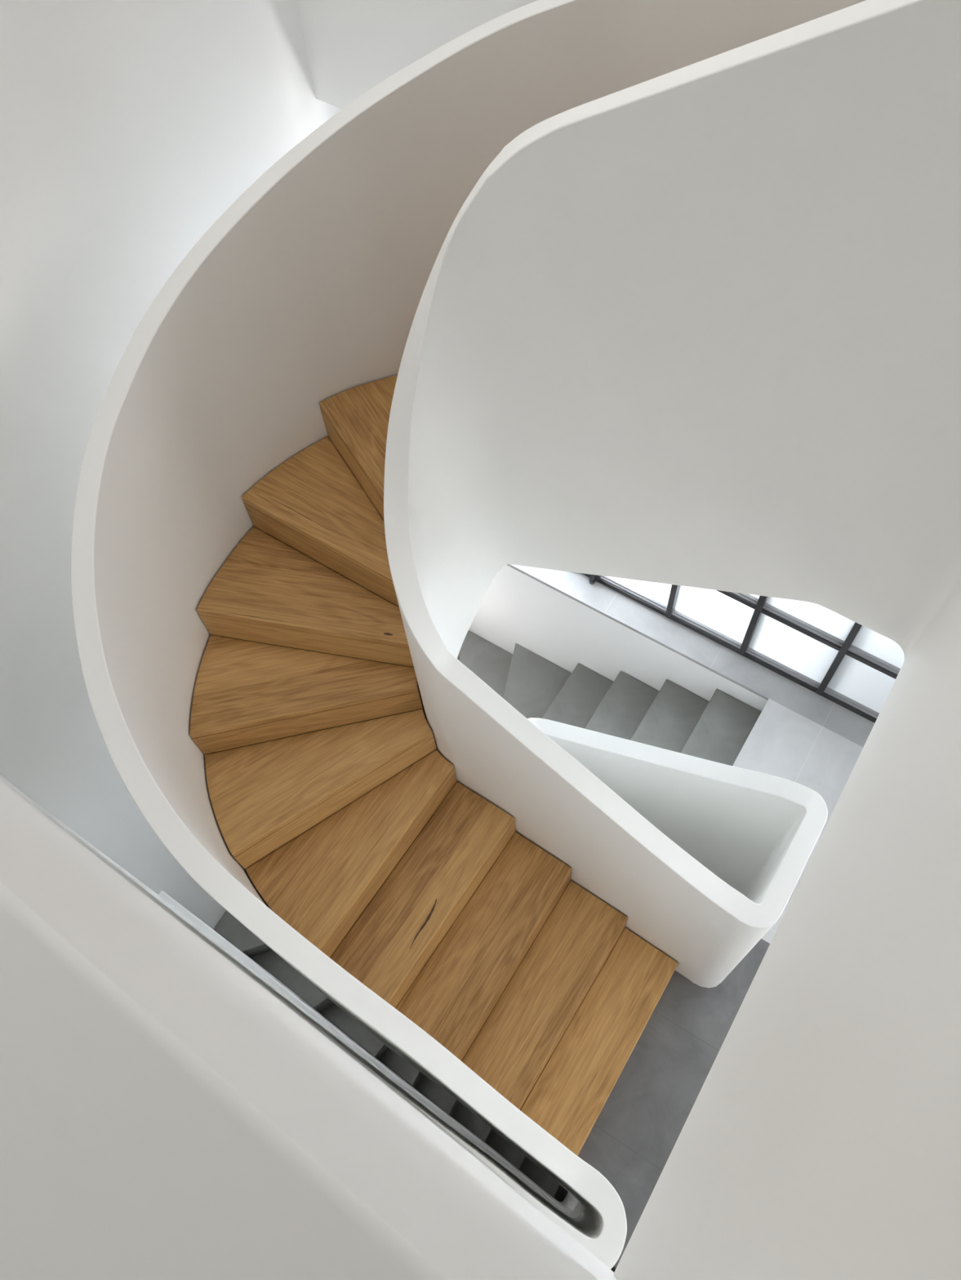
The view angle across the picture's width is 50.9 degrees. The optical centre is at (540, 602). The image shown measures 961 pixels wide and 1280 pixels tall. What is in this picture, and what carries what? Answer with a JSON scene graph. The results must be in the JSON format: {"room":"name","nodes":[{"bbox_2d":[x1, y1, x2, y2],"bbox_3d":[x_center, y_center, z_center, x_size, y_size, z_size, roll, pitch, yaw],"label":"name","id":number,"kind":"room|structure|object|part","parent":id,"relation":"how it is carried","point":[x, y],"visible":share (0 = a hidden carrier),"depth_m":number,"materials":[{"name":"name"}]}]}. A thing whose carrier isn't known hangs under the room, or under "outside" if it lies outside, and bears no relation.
{"room":"stairwell","nodes":[
{"label":"stairwell","id":0,"kind":"room"},
{"bbox_2d":[0,0,341,961],"bbox_3d":[-1.571,-0.158,3.569,0.371,9.100,3.550,28,64,15],"label":"wall","id":1,"kind":"structure","parent":0,"point":[128,128],"depth_m":2.97,"materials":[{"name":"white paint"}]},
{"bbox_2d":[0,774,617,1279],"bbox_3d":[0.118,1.435,1.358,5.210,2.550,1.050,28,64,15],"label":"wall","id":2,"kind":"structure","parent":0,"point":[166,1113],"depth_m":0.57,"materials":[{"name":"white paint"}]},
{"bbox_2d":[158,890,580,1217],"bbox_3d":[-0.896,2.714,5.403,2.540,2.240,0.546,28,64,15],"label":"lining","id":3,"kind":"object","parent":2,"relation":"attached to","point":[570,1205],"visible":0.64,"depth_m":4.61,"materials":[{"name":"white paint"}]},
{"bbox_2d":[295,0,537,109],"bbox_3d":[1.514,-1.563,1.237,5.450,3.655,0.260,28,64,15],"label":"wall header","id":4,"kind":"structure","parent":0,"point":[352,46],"depth_m":3.09,"materials":[{"name":"white paint"}]},
{"bbox_2d":[35,0,904,1269],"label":"balustrade","id":5,"kind":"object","parent":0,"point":[845,662],"depth_m":2.79,"materials":[{"name":"white paint"}]},
{"bbox_3d":[-0.274,0.134,3.065,2.463,4.433,2.354,28,64,15],"label":"outer balustrade","id":6,"kind":"part","parent":5,"relation":"part of","materials":[{"name":"white paint"}]},
{"bbox_3d":[0.463,-0.157,4.748,0.366,0.394,0.006,28,64,15],"label":"pane","id":7,"kind":"part","parent":5,"relation":"part of","materials":[{"name":"clear glass"}]},
{"bbox_3d":[0.800,0.019,4.647,0.363,0.394,0.006,28,64,15],"label":"pane","id":8,"kind":"part","parent":5,"relation":"part of","materials":[{"name":"clear glass"}]},
{"bbox_3d":[1.137,0.197,4.545,0.368,0.394,0.006,28,64,15],"label":"pane","id":9,"kind":"part","parent":5,"relation":"part of","materials":[{"name":"clear glass"}]},
{"bbox_3d":[1.137,-0.016,4.176,0.368,0.407,0.006,28,64,15],"label":"pane","id":10,"kind":"part","parent":5,"relation":"part of","materials":[{"name":"clear glass"}]},
{"bbox_3d":[1.476,0.375,4.443,0.367,0.394,0.006,28,64,15],"label":"pane","id":11,"kind":"part","parent":5,"relation":"part of","materials":[{"name":"clear glass"}]},
{"bbox_3d":[1.476,0.162,4.073,0.367,0.407,0.006,28,64,15],"label":"pane","id":12,"kind":"part","parent":5,"relation":"part of","materials":[{"name":"clear glass"}]},
{"bbox_2d":[323,1008,616,1271],"bbox_3d":[0.816,3.030,6.634,5.700,0.210,3.200,28,64,15],"label":"floor","id":13,"kind":"structure","parent":0,"point":[561,1193],"depth_m":6.17,"materials":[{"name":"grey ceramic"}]},
{"bbox_2d":[213,630,761,1197],"bbox_3d":[-0.372,1.545,5.712,2.412,2.868,2.253,28,64,15],"label":"stone staircase","id":14,"kind":"structure","parent":13,"relation":"on","point":[673,717],"depth_m":5.56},
{"bbox_2d":[383,0,960,1279],"bbox_3d":[-0.030,1.178,3.685,1.427,6.750,1.470,28,64,15],"label":"balustrade","id":15,"kind":"object","parent":13,"relation":"on","point":[696,325],"visible":0.84,"depth_m":1.82,"materials":[{"name":"white paint"}]},
{"bbox_2d":[468,564,767,711],"bbox_3d":[0.155,0.592,6.495,2.350,3.278,0.385,28,64,15],"label":"wall","id":16,"kind":"structure","parent":0,"point":[516,607],"depth_m":5.21,"materials":[{"name":"white paint"}]},
{"bbox_2d":[506,564,874,747],"bbox_3d":[1.543,0.504,4.644,5.300,0.022,0.395,28,64,15],"label":"window sill","id":17,"kind":"structure","parent":0,"point":[707,653],"depth_m":4.79,"materials":[{"name":"white paint"}]},
{"bbox_2d":[577,698,862,1267],"bbox_3d":[1.788,1.996,3.787,3.100,0.022,2.295,28,64,15],"label":"floor","id":18,"kind":"structure","parent":0,"point":[631,1141],"depth_m":3.94,"materials":[{"name":"grey concrete"}]},
{"bbox_2d":[189,374,678,1155],"bbox_3d":[-0.183,0.296,3.415,1.962,3.405,2.079,28,64,15],"label":"staircase","id":19,"kind":"structure","parent":18,"relation":"on","point":[328,780],"depth_m":3.46,"materials":[{"name":"brown wood"}]}
]}

